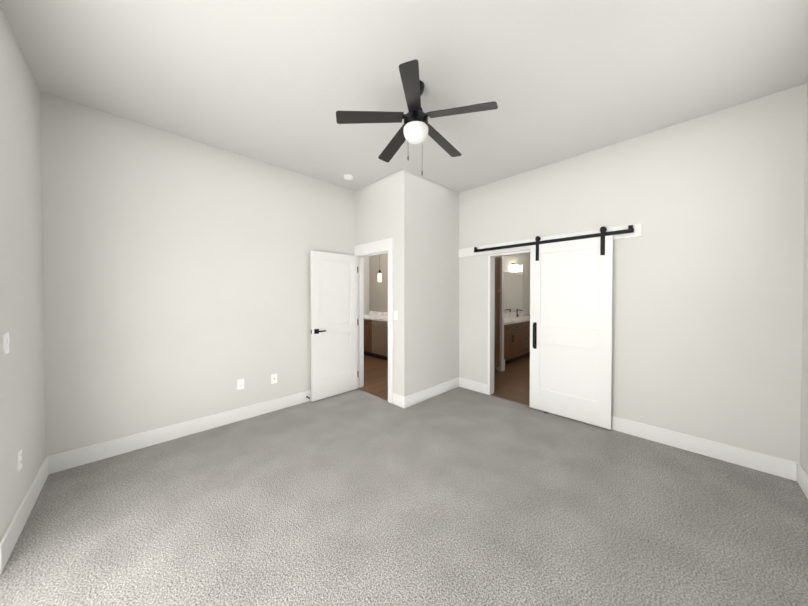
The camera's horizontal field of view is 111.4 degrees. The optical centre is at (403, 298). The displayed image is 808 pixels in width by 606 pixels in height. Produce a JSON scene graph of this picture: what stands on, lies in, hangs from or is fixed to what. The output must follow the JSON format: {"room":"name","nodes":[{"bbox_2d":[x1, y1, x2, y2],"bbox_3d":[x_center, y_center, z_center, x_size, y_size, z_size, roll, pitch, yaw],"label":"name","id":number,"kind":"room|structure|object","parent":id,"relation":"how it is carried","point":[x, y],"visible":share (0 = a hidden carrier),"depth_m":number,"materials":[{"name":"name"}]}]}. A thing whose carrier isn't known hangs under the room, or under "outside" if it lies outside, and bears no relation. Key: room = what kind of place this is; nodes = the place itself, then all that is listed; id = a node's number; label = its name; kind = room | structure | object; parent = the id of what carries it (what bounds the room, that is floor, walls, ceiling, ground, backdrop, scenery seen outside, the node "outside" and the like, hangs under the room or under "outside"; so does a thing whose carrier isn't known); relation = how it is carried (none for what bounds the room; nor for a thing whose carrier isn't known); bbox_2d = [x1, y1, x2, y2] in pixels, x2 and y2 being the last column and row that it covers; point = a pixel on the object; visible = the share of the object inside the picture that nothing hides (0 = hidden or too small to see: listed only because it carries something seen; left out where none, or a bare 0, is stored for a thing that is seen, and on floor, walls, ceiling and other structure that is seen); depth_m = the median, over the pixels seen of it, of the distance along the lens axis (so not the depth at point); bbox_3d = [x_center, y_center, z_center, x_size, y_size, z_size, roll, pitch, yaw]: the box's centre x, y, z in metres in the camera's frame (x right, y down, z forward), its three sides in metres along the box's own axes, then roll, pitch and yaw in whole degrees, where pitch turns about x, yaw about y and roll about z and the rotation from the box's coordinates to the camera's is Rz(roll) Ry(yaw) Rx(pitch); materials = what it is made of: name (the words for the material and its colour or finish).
{"room":"empty bedroom","nodes":[
{"label":"empty bedroom","id":0,"kind":"room"},
{"bbox_2d":[0,5,45,540],"bbox_3d":[-1.471,-0.095,0.620,0.200,3.050,4.450,-1,1,-44],"label":"wall","id":1,"kind":"structure","parent":0,"point":[22,397],"depth_m":1.75,"materials":[{"name":"paint"}]},
{"bbox_2d":[0,545,1,574],"bbox_3d":[-2.115,1.348,1.390,0.098,0.145,0.015,-1,1,-44],"label":"baseboard","id":2,"kind":"structure","parent":1,"relation":"attached to","point":[0,559],"depth_m":1.42,"materials":[{"name":"white wood"}]},
{"bbox_2d":[3,332,9,354],"bbox_3d":[-2.225,0.249,1.545,0.010,0.116,0.072,-1,1,-44],"label":"light switch","id":3,"kind":"object","parent":1,"relation":"attached to","point":[6,339],"visible":0.98,"depth_m":1.53,"materials":[{"name":"white plastic"}]},
{"bbox_2d":[17,449,21,471],"bbox_3d":[-2.373,0.997,1.703,0.008,0.116,0.072,-1,1,-44],"label":"electrical outlet","id":4,"kind":"object","parent":1,"relation":"attached to","point":[19,460],"visible":0.98,"depth_m":1.69,"materials":[{"name":"white plastic"}]},
{"bbox_2d":[0,457,48,571],"bbox_3d":[-2.474,1.343,1.816,0.015,0.145,1.095,-1,1,-44],"label":"baseboard","id":5,"kind":"structure","parent":1,"relation":"attached to","point":[11,535],"depth_m":1.70,"materials":[{"name":"white wood"}]},
{"bbox_2d":[40,91,354,456],"bbox_3d":[-1.811,-0.129,3.318,3.090,3.050,0.120,-1,1,-44],"label":"wall","id":6,"kind":"structure","parent":0,"point":[176,279],"depth_m":2.70,"materials":[{"name":"paint"}]},
{"bbox_2d":[47,390,310,473],"bbox_3d":[-1.807,1.325,3.246,2.970,0.145,0.015,-1,1,-44],"label":"baseboard","id":7,"kind":"structure","parent":6,"relation":"attached to","point":[83,456],"depth_m":2.69,"materials":[{"name":"white wood"}]},
{"bbox_2d":[237,379,243,389],"bbox_3d":[-1.881,0.983,3.174,0.072,0.116,0.008,-1,1,-44],"label":"electrical outlet","id":8,"kind":"object","parent":6,"relation":"attached to","point":[240,383],"visible":1,"depth_m":3.17,"materials":[{"name":"white plastic"}]},
{"bbox_2d":[271,374,276,383],"bbox_3d":[-1.616,0.995,3.433,0.072,0.116,0.009,-1,1,-44],"label":"electrical outlet","id":9,"kind":"object","parent":6,"relation":"attached to","point":[273,378],"visible":1,"depth_m":3.43,"materials":[{"name":"white plastic"}]},
{"bbox_2d":[364,256,368,314],"bbox_3d":[-1.755,-0.172,6.690,2.190,3.050,0.120,-1,1,-44],"label":"wall","id":10,"kind":"structure","parent":0,"point":[366,285],"depth_m":7.34,"materials":[{"name":"paint"}]},
{"bbox_2d":[355,171,397,393],"bbox_3d":[-0.372,-0.137,3.971,0.120,3.050,0.960,-1,1,-44],"label":"wall","id":11,"kind":"structure","parent":0,"point":[376,210],"depth_m":3.78,"materials":[{"name":"paint"}]},
{"bbox_2d":[310,251,357,401],"bbox_3d":[-0.978,0.363,3.958,0.750,2.025,0.136,-1,1,-44],"label":"hall door","id":12,"kind":"structure","parent":11,"relation":"in","point":[334,324],"depth_m":3.92,"materials":[{"name":"white painted wood"},{"name":"black metal"}]},
{"bbox_2d":[354,238,392,403],"bbox_3d":[-0.403,0.287,4.005,0.160,2.200,0.874,-1,1,-44],"label":"door frame","id":13,"kind":"structure","parent":11,"relation":"attached to","point":[379,247],"depth_m":3.98,"materials":[{"name":"white wood"}]},
{"bbox_2d":[394,311,397,319],"bbox_3d":[-0.110,0.212,3.614,0.010,0.116,0.072,-1,1,-44],"label":"light switch","id":14,"kind":"object","parent":11,"relation":"attached to","point":[395,315],"visible":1,"depth_m":3.60,"materials":[{"name":"white plastic"}]},
{"bbox_2d":[393,393,403,407],"bbox_3d":[-0.074,1.320,3.588,0.015,0.145,0.210,-1,1,-44],"label":"baseboard","id":15,"kind":"structure","parent":11,"relation":"attached to","point":[398,400],"depth_m":3.58,"materials":[{"name":"white wood"}]},
{"bbox_2d":[369,253,387,311],"bbox_3d":[-0.101,-0.171,6.652,0.120,3.050,2.490,-1,1,-44],"label":"wall","id":16,"kind":"structure","parent":0,"point":[378,296],"depth_m":7.14,"materials":[{"name":"beige paint"}]},
{"bbox_2d":[378,270,381,281],"bbox_3d":[-0.478,-1.006,5.411,0.110,1.350,0.110,-1,1,-44],"label":"pendant light","id":17,"kind":"object","parent":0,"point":[379,277],"visible":0.62,"depth_m":5.38,"materials":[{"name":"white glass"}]},
{"bbox_2d":[0,387,807,605],"bbox_3d":[0.064,1.462,2.059,4.380,0.100,4.330,-1,1,-44],"label":"floor carpet","id":18,"kind":"object","parent":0,"point":[459,496],"visible":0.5,"depth_m":1.77,"materials":[{"name":"grey carpet"}]},
{"bbox_2d":[0,0,807,192],"bbox_3d":[0.771,-1.729,4.469,8.920,0.120,7.000,-1,1,-44],"label":"ceiling","id":19,"kind":"structure","parent":0,"point":[279,83],"depth_m":1.97,"materials":[{"name":"paint"}]},
{"bbox_2d":[344,174,352,179],"bbox_3d":[-0.750,-1.641,3.722,0.132,0.036,0.132,-1,1,-44],"label":"smoke detector","id":20,"kind":"object","parent":19,"relation":"attached to","point":[348,176],"visible":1,"depth_m":3.68,"materials":[{"name":"white plastic"}]},
{"bbox_2d":[336,59,497,174],"bbox_3d":[0.112,-1.303,2.158,1.125,0.673,1.161,-1,1,-44],"label":"ceiling fan","id":21,"kind":"object","parent":19,"relation":"hanging from","point":[416,128],"visible":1,"depth_m":2.04,"materials":[{"name":"black metal"}]},
{"bbox_2d":[398,168,458,396],"bbox_3d":[0.395,-0.137,3.966,1.210,3.050,0.120,-1,1,-44],"label":"wall","id":22,"kind":"structure","parent":0,"point":[428,283],"depth_m":3.80,"materials":[{"name":"paint"}]},
{"bbox_2d":[404,377,458,408],"bbox_3d":[0.437,1.316,3.931,1.225,0.145,0.015,-1,1,-44],"label":"baseboard","id":23,"kind":"structure","parent":22,"relation":"attached to","point":[420,396],"depth_m":3.84,"materials":[{"name":"white wood"}]},
{"bbox_2d":[358,355,529,405],"bbox_3d":[1.647,1.413,5.773,5.740,0.104,6.220,-1,1,-44],"label":"floor","id":24,"kind":"structure","parent":0,"point":[512,381],"depth_m":4.66,"materials":[{"name":"brown wood"}]},
{"bbox_2d":[364,311,387,359],"bbox_3d":[-0.430,0.847,6.446,0.652,1.020,2.098,-1,1,-44],"label":"bathroom vanity","id":25,"kind":"object","parent":24,"relation":"on","point":[376,334],"depth_m":6.30,"materials":[{"name":"brown wood"}]},
{"bbox_2d":[494,257,499,370],"bbox_3d":[1.375,0.222,5.185,0.630,2.300,0.653,-1,1,-44],"label":"linen cabinet","id":26,"kind":"object","parent":24,"relation":"on","point":[497,320],"visible":0.21,"depth_m":5.13,"materials":[{"name":"brown wood"}]},
{"bbox_2d":[496,256,504,370],"bbox_3d":[1.846,-0.153,5.290,0.125,3.049,0.150,-1,1,-44],"label":"trim","id":27,"kind":"structure","parent":24,"relation":"on","point":[501,367],"depth_m":5.24,"materials":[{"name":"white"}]},
{"bbox_2d":[504,321,529,363],"bbox_3d":[2.608,0.931,6.466,2.350,0.850,0.563,-1,1,-44],"label":"bathroom vanity","id":28,"kind":"object","parent":24,"relation":"on","point":[517,336],"depth_m":5.96,"materials":[{"name":"brown wood"}]},
{"bbox_2d":[504,317,529,324],"bbox_3d":[2.602,0.486,6.465,2.390,0.040,0.548,-1,1,-44],"label":"countertop","id":29,"kind":"structure","parent":28,"relation":"on","point":[507,320],"depth_m":6.28,"materials":[{"name":"white stone"}]},
{"bbox_2d":[504,254,529,315],"bbox_3d":[2.046,-0.168,6.382,4.290,3.050,0.120,-1,1,-44],"label":"wall","id":30,"kind":"structure","parent":0,"point":[523,260],"depth_m":7.49,"materials":[{"name":"paint"}]},
{"bbox_2d":[504,271,522,312],"bbox_3d":[2.415,-0.166,6.649,2.150,1.000,0.010,-1,1,-44],"label":"bathroom mirror","id":31,"kind":"object","parent":30,"relation":"attached to","point":[513,292],"visible":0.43,"depth_m":7.00,"materials":[{"name":"clear glass"}]},
{"bbox_2d":[504,313,523,316],"bbox_3d":[2.418,0.414,6.653,2.390,0.100,0.020,-1,1,-44],"label":"backsplash","id":32,"kind":"structure","parent":30,"relation":"attached to","point":[510,314],"depth_m":6.99,"materials":[{"name":"white stone"}]},
{"bbox_2d":[510,263,521,270],"bbox_3d":[2.399,-0.800,6.529,1.670,0.190,0.148,-1,1,-44],"label":"sconce","id":33,"kind":"object","parent":30,"relation":"attached to","point":[515,267],"visible":0.5,"depth_m":6.84,"materials":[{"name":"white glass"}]},
{"bbox_2d":[459,83,806,462],"bbox_3d":[1.580,-0.134,3.693,0.140,3.050,4.330,-1,1,-44],"label":"wall","id":34,"kind":"structure","parent":0,"point":[707,317],"depth_m":2.53,"materials":[{"name":"paint"}]},
{"bbox_2d":[459,377,487,393],"bbox_3d":[1.045,1.313,4.175,0.015,0.145,0.488,-1,1,-44],"label":"baseboard","id":35,"kind":"structure","parent":34,"relation":"attached to","point":[474,385],"depth_m":4.16,"materials":[{"name":"white wood"}]},
{"bbox_2d":[488,250,529,394],"bbox_3d":[1.550,0.381,3.744,0.136,2.020,0.819,-1,1,-44],"label":"door frame","id":36,"kind":"structure","parent":34,"relation":"attached to","point":[491,296],"depth_m":3.99,"materials":[{"name":"white wood"}]},
{"bbox_2d":[474,225,633,429],"bbox_3d":[1.670,0.300,3.436,0.098,2.160,1.830,-1,1,-44],"label":"barn door","id":37,"kind":"structure","parent":34,"relation":"in","point":[571,298],"depth_m":3.17,"materials":[{"name":"white wood"}]},
{"bbox_2d":[611,416,796,480],"bbox_3d":[2.416,1.331,2.775,0.015,0.145,1.793,-1,1,-44],"label":"baseboard","id":38,"kind":"structure","parent":34,"relation":"attached to","point":[777,466],"depth_m":2.44,"materials":[{"name":"white wood"}]},
{"bbox_2d":[800,82,807,473],"bbox_3d":[1.651,-0.095,0.648,4.300,3.050,0.120,-1,1,-44],"label":"wall","id":39,"kind":"structure","parent":0,"point":[804,428],"depth_m":2.07,"materials":[{"name":"paint"}]},
{"bbox_2d":[797,462,807,498],"bbox_3d":[1.566,1.357,0.678,4.165,0.145,0.015,-1,1,-44],"label":"baseboard","id":40,"kind":"structure","parent":39,"relation":"attached to","point":[802,477],"depth_m":2.03,"materials":[{"name":"white wood"}]}
]}

